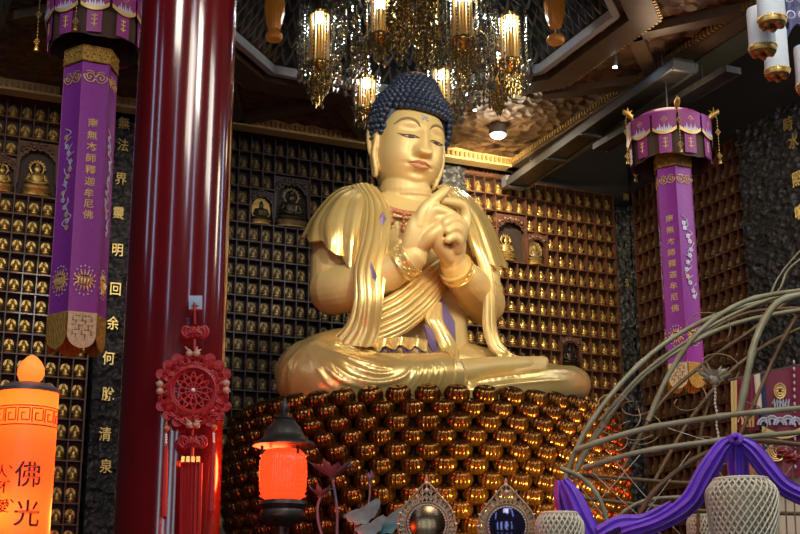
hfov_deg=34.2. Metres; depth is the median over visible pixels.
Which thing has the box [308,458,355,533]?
lotus
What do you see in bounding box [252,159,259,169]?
figurine
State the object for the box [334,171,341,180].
figurine
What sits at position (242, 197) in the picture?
figurine
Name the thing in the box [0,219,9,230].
figurine
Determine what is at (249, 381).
figurine
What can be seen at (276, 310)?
figurine
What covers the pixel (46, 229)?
figurine
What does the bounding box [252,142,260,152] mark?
figurine
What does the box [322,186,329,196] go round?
figurine
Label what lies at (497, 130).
recessed light
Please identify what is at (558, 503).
swag
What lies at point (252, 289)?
figurine
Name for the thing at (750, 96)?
wall
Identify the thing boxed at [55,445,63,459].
figurine
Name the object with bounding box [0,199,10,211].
figurine
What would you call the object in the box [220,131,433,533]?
wall
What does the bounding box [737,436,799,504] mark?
swag
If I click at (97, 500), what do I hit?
trim
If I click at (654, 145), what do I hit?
pelmet
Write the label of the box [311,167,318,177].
figurine
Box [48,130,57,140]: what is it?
figurine
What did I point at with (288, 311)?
figurine
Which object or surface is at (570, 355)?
niche statue
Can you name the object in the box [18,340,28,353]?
figurine
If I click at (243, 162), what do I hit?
figurine
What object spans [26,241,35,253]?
figurine
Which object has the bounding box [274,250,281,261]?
figurine
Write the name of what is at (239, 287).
figurine
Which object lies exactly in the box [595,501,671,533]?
swag
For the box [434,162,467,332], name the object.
trim
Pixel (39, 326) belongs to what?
figurine
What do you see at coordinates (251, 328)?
figurine
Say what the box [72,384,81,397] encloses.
figurine
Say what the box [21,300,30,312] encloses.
figurine
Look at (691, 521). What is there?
wicker lantern
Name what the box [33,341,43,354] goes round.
figurine
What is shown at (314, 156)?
figurine
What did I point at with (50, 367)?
figurine
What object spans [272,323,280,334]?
figurine
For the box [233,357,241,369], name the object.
figurine
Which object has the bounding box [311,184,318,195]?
figurine
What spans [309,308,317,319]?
figurine
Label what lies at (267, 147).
figurine
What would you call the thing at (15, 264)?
figurine
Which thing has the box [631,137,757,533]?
wall
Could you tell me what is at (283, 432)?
hood
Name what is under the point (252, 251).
figurine
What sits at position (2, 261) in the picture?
figurine
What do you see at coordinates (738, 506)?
wicker lantern
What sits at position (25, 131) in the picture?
figurine
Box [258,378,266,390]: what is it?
figurine
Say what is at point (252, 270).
figurine
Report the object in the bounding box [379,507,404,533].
lotus
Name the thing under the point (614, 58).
recessed light
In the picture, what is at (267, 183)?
figurine
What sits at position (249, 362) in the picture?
figurine
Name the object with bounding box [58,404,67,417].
figurine
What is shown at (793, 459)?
blossom
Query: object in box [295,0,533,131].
crystal chandelier
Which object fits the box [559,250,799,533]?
sculpture
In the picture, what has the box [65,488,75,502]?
figurine
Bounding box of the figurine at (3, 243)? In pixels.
[0,238,7,250]
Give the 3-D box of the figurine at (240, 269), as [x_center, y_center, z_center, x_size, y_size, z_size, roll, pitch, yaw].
[-2.616,0.061,21.360,0.158,0.230,0.146,0,-16,-2]
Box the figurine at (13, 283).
[8,279,18,291]
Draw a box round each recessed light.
[473,102,476,110]
[489,122,506,138]
[612,55,617,67]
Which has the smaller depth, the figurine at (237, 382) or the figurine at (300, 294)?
the figurine at (237, 382)
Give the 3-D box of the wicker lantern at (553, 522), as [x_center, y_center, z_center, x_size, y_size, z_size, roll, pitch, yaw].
[1.042,2.726,8.166,0.400,2.332,0.400,0,-16,0]
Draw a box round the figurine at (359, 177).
[357,174,363,182]
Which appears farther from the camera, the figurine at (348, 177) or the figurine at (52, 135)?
the figurine at (348, 177)
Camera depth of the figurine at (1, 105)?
20.36 m
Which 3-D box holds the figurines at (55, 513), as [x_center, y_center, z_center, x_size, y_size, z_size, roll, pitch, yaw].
[-0.477,1.510,21.717,12.248,7.217,3.343,2,-16,-7]
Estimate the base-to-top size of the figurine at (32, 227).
0.230 m
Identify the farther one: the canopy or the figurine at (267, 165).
the figurine at (267, 165)
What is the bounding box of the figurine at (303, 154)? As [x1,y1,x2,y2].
[299,149,307,158]
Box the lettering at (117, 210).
[99,116,128,472]
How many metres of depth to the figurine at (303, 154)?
22.32 m
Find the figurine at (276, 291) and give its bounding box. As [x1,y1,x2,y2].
[273,286,280,297]
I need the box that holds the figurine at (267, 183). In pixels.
[263,178,271,188]
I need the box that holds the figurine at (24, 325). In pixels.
[19,320,29,332]
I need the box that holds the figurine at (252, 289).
[248,284,256,295]
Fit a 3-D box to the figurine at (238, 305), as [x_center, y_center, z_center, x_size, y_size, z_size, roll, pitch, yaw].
[-2.620,0.661,21.189,0.158,0.230,0.146,0,-16,-2]
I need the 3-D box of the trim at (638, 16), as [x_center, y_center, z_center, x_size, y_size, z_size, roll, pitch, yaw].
[-0.186,-3.453,17.676,9.575,0.200,9.401,7,-17,-23]
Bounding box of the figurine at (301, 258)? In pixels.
[298,253,305,264]
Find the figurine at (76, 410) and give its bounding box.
[71,405,81,418]
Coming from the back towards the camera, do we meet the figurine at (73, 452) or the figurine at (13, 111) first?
the figurine at (13, 111)
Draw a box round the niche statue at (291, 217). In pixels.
[275,188,306,228]
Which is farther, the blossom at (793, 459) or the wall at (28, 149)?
the wall at (28, 149)
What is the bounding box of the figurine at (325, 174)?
[322,169,329,179]
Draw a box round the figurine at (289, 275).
[285,270,293,281]
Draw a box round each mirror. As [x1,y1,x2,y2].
[395,476,458,533]
[475,478,535,533]
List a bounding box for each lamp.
[0,355,59,533]
[252,398,314,533]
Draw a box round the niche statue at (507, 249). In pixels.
[500,234,516,261]
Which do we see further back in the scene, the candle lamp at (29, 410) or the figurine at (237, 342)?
the figurine at (237, 342)
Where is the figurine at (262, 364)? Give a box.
[259,359,266,371]
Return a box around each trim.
[0,0,754,172]
[78,119,134,533]
[233,130,366,150]
[235,0,619,93]
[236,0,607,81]
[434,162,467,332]
[551,27,748,172]
[614,207,638,514]
[621,205,648,512]
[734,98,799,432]
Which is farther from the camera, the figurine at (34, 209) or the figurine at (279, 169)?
the figurine at (279, 169)
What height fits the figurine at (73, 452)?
0.230 m
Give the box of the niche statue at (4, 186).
[0,162,13,192]
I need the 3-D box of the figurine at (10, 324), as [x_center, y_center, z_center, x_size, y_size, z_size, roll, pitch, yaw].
[-5.873,0.886,19.620,0.158,0.230,0.146,0,-16,-2]
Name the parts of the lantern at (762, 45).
lamp shade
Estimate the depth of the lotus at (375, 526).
12.12 m
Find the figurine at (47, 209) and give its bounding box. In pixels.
[43,204,52,216]
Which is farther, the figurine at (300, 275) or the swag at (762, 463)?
the figurine at (300, 275)
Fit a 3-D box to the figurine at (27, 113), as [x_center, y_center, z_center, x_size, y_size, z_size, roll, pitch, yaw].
[-5.889,-2.419,20.543,0.158,0.230,0.146,0,-16,-2]
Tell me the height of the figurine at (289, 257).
0.230 m
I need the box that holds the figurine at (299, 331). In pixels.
[296,325,304,337]
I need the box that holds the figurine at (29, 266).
[24,260,33,272]
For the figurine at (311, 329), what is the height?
0.230 m
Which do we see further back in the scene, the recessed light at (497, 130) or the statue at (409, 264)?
the recessed light at (497, 130)
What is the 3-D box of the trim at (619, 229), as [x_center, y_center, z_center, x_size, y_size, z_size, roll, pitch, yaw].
[4.141,3.392,23.558,0.191,9.300,0.491,7,-17,-23]
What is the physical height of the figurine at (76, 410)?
0.230 m
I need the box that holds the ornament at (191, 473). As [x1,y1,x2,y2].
[155,296,230,533]
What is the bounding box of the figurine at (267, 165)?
[264,160,271,171]
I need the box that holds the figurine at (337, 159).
[334,154,340,163]
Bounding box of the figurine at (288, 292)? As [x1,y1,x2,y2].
[285,288,293,299]
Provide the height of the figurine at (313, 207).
0.230 m
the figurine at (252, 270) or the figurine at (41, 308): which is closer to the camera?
the figurine at (41, 308)
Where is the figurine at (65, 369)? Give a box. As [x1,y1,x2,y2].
[60,363,70,376]
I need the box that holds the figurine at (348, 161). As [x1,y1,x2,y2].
[345,155,352,165]
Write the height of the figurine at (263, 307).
0.230 m
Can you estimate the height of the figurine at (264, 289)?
0.230 m
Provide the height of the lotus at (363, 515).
2.848 m
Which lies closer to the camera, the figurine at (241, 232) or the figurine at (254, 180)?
the figurine at (241, 232)
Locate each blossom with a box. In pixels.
[776,450,789,533]
[785,454,798,533]
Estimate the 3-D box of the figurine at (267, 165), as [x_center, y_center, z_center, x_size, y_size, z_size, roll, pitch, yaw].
[-2.249,-1.699,22.025,0.158,0.230,0.146,0,-16,-2]
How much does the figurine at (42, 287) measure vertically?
0.230 m
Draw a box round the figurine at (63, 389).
[58,384,68,397]
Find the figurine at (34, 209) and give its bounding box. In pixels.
[29,203,38,214]
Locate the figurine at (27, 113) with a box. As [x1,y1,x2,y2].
[22,107,32,118]
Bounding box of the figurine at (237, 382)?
[233,376,241,388]
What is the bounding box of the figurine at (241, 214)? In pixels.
[238,210,246,221]
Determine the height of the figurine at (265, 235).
0.230 m
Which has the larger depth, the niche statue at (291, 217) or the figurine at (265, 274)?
the niche statue at (291, 217)
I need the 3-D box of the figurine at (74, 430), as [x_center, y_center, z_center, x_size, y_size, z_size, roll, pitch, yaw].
[-4.910,2.499,19.612,0.158,0.230,0.146,0,-16,-2]
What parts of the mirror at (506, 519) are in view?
glass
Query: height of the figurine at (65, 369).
0.230 m
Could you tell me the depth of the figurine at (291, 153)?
22.24 m
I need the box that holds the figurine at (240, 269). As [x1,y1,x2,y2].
[236,264,245,275]
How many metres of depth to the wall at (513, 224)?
23.82 m
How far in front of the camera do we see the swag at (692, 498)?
8.90 m
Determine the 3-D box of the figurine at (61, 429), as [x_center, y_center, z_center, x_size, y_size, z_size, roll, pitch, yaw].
[-5.099,2.477,19.531,0.158,0.230,0.146,0,-16,-2]
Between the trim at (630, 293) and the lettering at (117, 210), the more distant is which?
the trim at (630, 293)
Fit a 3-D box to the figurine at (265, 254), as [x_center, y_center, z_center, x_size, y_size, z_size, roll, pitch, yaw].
[-2.241,-0.196,21.606,0.158,0.230,0.146,0,-16,-2]
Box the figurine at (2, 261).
[0,257,5,270]
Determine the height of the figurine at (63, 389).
0.230 m
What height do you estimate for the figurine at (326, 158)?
0.230 m
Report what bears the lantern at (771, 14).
hanging from the ceiling
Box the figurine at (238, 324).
[235,320,242,331]
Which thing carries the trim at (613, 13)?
attached to the ceiling at (288, 15)
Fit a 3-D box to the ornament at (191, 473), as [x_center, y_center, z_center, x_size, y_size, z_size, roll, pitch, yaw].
[-1.833,1.412,11.458,0.688,2.403,0.134,0,-16,0]
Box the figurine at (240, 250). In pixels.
[237,246,245,257]
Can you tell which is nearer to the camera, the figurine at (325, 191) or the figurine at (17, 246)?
the figurine at (17, 246)
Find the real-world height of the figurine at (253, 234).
0.230 m
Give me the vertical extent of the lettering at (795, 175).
1.723 m
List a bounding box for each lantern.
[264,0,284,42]
[535,511,584,533]
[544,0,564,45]
[686,514,710,533]
[704,475,779,533]
[746,3,777,59]
[756,0,787,32]
[764,22,790,82]
[793,43,799,95]
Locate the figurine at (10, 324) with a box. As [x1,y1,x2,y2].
[6,318,15,331]
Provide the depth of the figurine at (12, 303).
19.67 m
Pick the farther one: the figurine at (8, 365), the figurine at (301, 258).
the figurine at (301, 258)
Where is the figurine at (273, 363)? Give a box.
[271,360,276,372]
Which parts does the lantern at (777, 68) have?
lamp shade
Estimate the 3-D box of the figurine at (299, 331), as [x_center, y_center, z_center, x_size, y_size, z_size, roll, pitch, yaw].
[-1.660,1.072,21.518,0.158,0.230,0.146,0,-16,-2]
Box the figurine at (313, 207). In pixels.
[310,202,317,212]
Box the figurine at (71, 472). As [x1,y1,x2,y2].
[67,467,76,481]
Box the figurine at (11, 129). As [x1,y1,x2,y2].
[7,124,16,135]
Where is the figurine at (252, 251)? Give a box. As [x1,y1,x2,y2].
[249,247,257,258]
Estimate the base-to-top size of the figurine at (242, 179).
0.230 m
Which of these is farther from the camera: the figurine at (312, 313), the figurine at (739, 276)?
the figurine at (312, 313)
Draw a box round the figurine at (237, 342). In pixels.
[234,338,242,350]
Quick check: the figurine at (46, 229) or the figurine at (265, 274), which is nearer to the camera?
the figurine at (46, 229)
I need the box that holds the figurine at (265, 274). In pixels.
[261,267,269,278]
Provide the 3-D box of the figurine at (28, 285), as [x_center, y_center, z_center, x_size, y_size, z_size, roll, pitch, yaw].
[-5.683,0.308,19.871,0.158,0.230,0.146,0,-16,-2]
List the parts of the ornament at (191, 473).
hanging cord, hanging cord, hanging cord, adhesive plate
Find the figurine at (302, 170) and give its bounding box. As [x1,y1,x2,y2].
[299,166,307,176]
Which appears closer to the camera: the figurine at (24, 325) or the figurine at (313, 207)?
the figurine at (24, 325)
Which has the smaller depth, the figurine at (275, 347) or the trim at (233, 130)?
the figurine at (275, 347)
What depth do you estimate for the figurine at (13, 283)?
19.75 m
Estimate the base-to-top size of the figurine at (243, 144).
0.230 m
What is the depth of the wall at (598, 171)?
25.16 m
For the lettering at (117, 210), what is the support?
attached to the trim at (97, 500)
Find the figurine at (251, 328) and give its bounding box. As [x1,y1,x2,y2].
[247,321,255,332]
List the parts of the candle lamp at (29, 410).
lid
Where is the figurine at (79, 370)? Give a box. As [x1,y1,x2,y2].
[74,364,84,377]
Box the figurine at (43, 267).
[38,262,48,274]
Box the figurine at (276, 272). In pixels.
[273,268,281,279]
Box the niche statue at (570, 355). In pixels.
[562,343,579,366]
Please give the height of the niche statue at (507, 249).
0.515 m
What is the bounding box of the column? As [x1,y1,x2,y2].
[113,0,236,533]
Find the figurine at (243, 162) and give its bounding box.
[240,157,247,167]
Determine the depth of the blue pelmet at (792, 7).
10.86 m
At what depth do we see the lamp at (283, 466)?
10.98 m
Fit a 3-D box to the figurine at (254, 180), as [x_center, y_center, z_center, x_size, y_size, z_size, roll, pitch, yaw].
[-2.432,-1.419,21.862,0.158,0.230,0.146,0,-16,-2]
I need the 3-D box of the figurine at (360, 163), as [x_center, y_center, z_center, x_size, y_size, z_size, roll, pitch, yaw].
[-0.708,-1.821,22.773,0.158,0.230,0.146,0,-16,-2]
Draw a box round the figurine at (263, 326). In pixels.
[260,322,268,333]
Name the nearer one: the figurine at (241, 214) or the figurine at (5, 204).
the figurine at (5, 204)
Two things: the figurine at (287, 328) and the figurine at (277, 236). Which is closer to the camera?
the figurine at (287, 328)
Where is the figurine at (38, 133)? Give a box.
[34,128,43,138]
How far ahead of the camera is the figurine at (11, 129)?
20.35 m
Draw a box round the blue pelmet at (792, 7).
[785,0,799,36]
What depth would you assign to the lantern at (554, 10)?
18.33 m
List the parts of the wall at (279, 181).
panel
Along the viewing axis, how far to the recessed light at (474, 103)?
20.72 m
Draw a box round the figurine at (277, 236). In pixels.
[274,232,282,243]
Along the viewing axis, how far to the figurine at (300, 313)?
21.57 m
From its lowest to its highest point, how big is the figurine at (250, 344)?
0.230 m
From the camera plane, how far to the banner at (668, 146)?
18.13 m
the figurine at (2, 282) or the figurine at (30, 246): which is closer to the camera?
the figurine at (2, 282)
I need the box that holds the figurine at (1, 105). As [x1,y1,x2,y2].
[0,103,4,114]
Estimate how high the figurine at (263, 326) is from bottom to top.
0.230 m
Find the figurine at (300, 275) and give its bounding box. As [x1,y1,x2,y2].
[297,271,305,282]
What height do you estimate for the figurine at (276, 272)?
0.230 m
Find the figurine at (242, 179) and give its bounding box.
[239,175,247,185]
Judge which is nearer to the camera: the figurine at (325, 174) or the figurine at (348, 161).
the figurine at (325, 174)
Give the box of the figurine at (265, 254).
[261,249,269,260]
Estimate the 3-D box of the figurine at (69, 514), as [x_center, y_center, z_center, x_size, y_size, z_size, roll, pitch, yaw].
[-4.899,3.702,19.279,0.158,0.230,0.146,0,-16,-2]
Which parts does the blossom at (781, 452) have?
stem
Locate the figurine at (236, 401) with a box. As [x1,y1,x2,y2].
[232,396,240,408]
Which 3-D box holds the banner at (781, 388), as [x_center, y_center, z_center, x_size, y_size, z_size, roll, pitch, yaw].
[3.629,2.831,11.884,1.054,4.106,0.120,0,-16,0]
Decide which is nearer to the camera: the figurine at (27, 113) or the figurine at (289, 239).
the figurine at (27, 113)
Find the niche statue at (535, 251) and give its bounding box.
[528,241,543,264]
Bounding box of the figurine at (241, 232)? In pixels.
[238,228,246,239]
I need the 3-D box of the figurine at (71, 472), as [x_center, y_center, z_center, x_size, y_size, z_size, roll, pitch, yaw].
[-4.905,3.100,19.445,0.158,0.230,0.146,0,-16,-2]
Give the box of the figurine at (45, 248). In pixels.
[40,243,50,254]
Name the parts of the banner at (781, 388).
velvet panel, banner rail, velvet panel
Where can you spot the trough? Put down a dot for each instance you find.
(724, 74)
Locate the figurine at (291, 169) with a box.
[287,164,295,174]
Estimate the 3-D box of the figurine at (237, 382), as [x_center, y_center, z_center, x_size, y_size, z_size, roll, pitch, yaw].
[-2.608,1.864,20.856,0.158,0.230,0.146,0,-16,-2]
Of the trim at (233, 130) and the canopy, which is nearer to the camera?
the canopy
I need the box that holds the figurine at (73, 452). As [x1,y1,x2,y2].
[68,446,77,460]
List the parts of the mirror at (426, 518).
glass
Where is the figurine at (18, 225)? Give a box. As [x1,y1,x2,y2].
[13,220,23,232]
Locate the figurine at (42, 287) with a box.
[37,281,47,294]
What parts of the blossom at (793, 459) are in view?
stem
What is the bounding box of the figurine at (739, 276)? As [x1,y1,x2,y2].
[737,273,740,283]
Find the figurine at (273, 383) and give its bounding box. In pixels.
[271,379,277,391]
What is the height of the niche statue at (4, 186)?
0.495 m
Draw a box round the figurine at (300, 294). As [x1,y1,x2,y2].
[297,289,304,300]
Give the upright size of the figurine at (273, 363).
0.230 m
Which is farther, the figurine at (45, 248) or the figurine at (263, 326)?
the figurine at (263, 326)
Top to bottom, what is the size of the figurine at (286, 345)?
0.230 m
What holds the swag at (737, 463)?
hanging from the sculpture at (711, 325)
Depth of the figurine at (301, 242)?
21.90 m
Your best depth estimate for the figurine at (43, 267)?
20.01 m
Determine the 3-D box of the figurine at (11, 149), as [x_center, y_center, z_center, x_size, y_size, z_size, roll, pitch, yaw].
[-6.074,-1.840,20.294,0.158,0.230,0.146,0,-16,-2]
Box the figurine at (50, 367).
[45,362,55,375]
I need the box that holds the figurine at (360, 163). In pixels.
[357,157,363,167]
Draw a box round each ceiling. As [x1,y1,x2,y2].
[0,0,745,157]
[236,0,619,84]
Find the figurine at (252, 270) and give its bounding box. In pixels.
[249,265,257,277]
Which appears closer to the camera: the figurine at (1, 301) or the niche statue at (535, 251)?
the figurine at (1, 301)
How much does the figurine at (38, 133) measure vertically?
0.230 m
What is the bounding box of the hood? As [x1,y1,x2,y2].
[252,398,314,449]
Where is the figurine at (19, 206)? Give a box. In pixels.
[15,201,24,213]
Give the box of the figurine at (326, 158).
[323,152,329,162]
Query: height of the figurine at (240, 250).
0.230 m
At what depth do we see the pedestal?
14.75 m
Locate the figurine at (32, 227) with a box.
[27,222,37,233]
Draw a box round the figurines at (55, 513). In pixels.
[47,138,759,533]
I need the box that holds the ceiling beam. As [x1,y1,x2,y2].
[501,54,697,190]
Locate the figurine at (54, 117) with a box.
[50,111,59,122]
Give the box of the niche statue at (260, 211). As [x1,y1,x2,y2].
[251,198,270,224]
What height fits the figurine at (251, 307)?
0.230 m
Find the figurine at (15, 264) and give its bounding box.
[10,259,20,271]
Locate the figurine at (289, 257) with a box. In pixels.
[286,252,293,262]
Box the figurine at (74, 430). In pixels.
[69,425,79,439]
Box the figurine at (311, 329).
[308,326,315,336]
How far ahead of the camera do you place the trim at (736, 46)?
19.01 m
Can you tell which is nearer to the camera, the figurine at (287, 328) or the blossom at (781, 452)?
the blossom at (781, 452)
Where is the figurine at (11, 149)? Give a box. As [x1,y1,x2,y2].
[6,142,15,154]
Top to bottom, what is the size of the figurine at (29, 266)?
0.230 m
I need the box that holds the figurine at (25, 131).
[20,126,29,137]
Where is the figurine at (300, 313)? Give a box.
[297,307,304,318]
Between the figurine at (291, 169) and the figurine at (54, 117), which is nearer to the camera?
the figurine at (54, 117)
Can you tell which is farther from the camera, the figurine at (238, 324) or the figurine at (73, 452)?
the figurine at (238, 324)
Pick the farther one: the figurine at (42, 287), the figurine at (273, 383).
the figurine at (273, 383)
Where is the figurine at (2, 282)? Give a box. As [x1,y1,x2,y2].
[0,277,4,290]
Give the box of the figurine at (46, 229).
[41,223,51,235]
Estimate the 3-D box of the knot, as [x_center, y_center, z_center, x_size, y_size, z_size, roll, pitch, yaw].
[2.323,1.187,8.989,0.102,0.099,0.150,-4,-16,14]
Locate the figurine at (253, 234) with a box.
[250,229,258,240]
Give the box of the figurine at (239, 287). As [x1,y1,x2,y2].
[236,282,243,294]
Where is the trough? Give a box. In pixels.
[593,56,740,151]
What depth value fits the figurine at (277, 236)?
21.74 m
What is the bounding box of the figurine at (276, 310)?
[272,305,280,316]
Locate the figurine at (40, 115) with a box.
[36,109,45,120]
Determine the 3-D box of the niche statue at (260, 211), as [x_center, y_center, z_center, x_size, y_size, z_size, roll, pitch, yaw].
[-2.316,-0.938,21.727,0.367,0.476,0.169,7,-17,-23]
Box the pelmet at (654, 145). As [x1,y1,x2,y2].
[631,113,709,179]
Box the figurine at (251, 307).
[248,302,255,314]
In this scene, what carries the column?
on the floor
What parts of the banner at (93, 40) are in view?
hanging chain, valance panel, valance panel, hanging chain, valance panel, valance panel, valance panel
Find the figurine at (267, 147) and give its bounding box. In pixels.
[264,143,272,153]
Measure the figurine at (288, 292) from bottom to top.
0.230 m
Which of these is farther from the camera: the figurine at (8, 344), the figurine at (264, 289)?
the figurine at (264, 289)
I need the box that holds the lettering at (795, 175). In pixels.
[783,116,799,219]
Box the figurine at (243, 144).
[240,140,248,150]
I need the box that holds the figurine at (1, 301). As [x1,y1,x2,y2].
[0,298,2,310]
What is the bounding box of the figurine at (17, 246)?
[12,239,21,251]
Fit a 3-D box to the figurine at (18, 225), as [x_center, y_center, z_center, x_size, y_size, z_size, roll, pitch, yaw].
[-5.884,-0.617,20.038,0.158,0.230,0.146,0,-16,-2]
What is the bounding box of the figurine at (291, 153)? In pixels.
[288,147,295,157]
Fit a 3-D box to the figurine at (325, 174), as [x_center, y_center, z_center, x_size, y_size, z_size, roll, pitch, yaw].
[-1.281,-1.587,22.441,0.158,0.230,0.146,0,-16,-2]
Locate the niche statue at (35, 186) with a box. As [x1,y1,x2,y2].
[19,160,51,197]
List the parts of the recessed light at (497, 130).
bulb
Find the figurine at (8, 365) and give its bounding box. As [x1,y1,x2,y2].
[3,359,12,372]
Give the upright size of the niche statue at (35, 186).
0.614 m
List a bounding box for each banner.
[34,0,141,357]
[622,53,721,393]
[727,360,799,476]
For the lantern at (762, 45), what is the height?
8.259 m
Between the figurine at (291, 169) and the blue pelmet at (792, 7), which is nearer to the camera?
the blue pelmet at (792, 7)
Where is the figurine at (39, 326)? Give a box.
[34,321,44,333]
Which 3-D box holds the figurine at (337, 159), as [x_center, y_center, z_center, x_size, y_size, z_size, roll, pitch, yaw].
[-1.097,-1.866,22.605,0.158,0.230,0.146,0,-16,-2]
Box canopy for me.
[48,0,138,65]
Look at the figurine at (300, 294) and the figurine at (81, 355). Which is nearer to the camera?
the figurine at (81, 355)
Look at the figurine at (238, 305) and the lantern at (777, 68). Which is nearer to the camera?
the lantern at (777, 68)
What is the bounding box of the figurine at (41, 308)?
[36,301,45,313]
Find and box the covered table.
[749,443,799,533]
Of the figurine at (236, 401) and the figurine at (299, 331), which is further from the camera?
the figurine at (299, 331)
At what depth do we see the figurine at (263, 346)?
21.15 m
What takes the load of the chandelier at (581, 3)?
attached to the ceiling at (288, 15)
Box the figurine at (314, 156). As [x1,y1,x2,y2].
[311,150,318,160]
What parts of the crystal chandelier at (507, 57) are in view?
lamp shade, lamp shade, lamp shade, bulb, lamp shade, lamp shade, bulb, lamp shade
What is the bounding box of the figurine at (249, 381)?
[246,377,254,389]
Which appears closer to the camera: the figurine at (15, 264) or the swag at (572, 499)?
the swag at (572, 499)
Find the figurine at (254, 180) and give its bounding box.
[251,176,259,187]
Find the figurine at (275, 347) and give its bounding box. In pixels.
[272,341,279,353]
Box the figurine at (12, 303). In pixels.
[7,299,17,311]
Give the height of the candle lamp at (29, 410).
3.259 m
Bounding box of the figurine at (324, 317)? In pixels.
[321,313,328,321]
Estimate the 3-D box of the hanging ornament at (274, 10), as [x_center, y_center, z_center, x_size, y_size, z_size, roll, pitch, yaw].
[-1.765,-4.787,18.574,0.293,3.371,0.283,0,-16,0]
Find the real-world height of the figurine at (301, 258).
0.230 m
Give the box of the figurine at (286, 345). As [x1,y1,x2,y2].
[284,343,289,350]
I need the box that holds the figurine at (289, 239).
[286,234,293,244]
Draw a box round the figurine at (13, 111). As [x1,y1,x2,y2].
[8,105,17,116]
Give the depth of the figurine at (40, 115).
20.59 m
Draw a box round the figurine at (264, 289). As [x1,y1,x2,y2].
[261,285,269,296]
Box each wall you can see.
[0,0,630,529]
[0,94,88,533]
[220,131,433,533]
[464,165,626,451]
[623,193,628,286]
[628,25,799,204]
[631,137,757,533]
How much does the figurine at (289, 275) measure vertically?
0.230 m
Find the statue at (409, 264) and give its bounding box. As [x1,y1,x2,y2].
[275,71,590,399]
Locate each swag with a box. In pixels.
[554,480,564,510]
[559,478,597,533]
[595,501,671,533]
[620,436,734,533]
[726,438,748,479]
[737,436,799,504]
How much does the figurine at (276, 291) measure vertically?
0.230 m
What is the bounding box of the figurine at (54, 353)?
[46,349,56,355]
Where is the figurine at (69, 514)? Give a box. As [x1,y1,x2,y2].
[64,509,74,523]
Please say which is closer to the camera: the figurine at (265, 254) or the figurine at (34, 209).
the figurine at (34, 209)
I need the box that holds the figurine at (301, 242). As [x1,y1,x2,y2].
[298,235,305,246]
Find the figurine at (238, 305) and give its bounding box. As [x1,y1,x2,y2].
[235,301,243,312]
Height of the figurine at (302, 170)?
0.230 m
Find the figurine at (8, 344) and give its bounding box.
[4,339,13,352]
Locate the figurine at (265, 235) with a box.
[262,231,270,242]
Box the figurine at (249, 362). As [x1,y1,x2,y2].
[246,358,254,370]
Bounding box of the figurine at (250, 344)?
[247,339,255,351]
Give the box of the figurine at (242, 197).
[239,192,247,203]
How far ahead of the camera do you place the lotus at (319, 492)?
13.08 m
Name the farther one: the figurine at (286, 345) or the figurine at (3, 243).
the figurine at (286, 345)
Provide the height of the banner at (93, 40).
9.351 m
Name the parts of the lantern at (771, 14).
lamp shade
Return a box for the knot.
[728,432,743,444]
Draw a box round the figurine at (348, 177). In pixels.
[345,172,352,182]
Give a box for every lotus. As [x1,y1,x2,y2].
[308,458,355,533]
[308,483,332,533]
[343,498,379,533]
[355,515,384,533]
[366,470,373,522]
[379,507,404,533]
[696,362,730,436]
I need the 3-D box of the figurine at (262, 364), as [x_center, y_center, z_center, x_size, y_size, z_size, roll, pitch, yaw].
[-2.236,1.607,21.101,0.158,0.230,0.146,0,-16,-2]
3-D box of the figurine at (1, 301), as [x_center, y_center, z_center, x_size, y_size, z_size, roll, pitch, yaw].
[-6.070,0.563,19.620,0.158,0.230,0.146,0,-16,-2]
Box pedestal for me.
[220,383,632,533]
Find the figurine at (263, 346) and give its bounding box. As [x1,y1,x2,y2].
[259,341,267,352]
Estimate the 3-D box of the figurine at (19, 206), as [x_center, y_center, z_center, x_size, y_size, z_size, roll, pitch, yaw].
[-5.883,-0.917,20.123,0.158,0.230,0.146,0,-16,-2]
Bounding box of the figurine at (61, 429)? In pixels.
[56,425,65,438]
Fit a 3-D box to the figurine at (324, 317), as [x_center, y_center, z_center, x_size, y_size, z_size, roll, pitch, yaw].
[-1.265,0.818,21.772,0.158,0.230,0.146,0,-16,-2]
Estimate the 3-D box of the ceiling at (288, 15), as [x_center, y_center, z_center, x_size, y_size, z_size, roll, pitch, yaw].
[0.090,-5.034,18.039,5.318,3.200,5.318,-6,-17,20]
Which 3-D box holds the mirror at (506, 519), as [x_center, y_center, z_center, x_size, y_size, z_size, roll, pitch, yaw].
[0.944,3.262,11.132,0.423,2.895,0.369,-13,-20,39]
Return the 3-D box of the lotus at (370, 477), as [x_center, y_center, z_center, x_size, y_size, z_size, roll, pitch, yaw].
[-0.311,3.538,12.551,0.200,3.138,0.200,0,-16,0]
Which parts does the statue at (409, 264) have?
waist sash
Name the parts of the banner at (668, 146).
hanging chain, valance panel, valance panel, valance panel, hanging cord, hanging chain, valance panel, valance panel, hanging chain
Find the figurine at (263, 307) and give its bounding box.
[260,303,268,315]
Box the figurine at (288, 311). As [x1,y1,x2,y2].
[285,306,292,317]
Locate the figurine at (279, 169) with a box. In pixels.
[276,162,283,172]
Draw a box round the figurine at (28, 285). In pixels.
[23,280,33,292]
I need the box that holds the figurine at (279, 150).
[276,145,284,155]
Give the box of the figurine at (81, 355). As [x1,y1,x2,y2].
[77,349,84,357]
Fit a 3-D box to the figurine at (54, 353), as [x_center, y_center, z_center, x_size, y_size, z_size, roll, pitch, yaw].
[-5.302,1.253,19.782,0.158,0.230,0.146,0,-16,-2]
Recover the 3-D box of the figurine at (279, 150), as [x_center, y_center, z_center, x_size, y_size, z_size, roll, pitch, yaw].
[-2.050,-1.976,22.195,0.158,0.230,0.146,0,-16,-2]
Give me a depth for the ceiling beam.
20.47 m
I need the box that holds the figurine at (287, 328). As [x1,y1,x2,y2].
[284,324,292,336]
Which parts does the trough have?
hanger rod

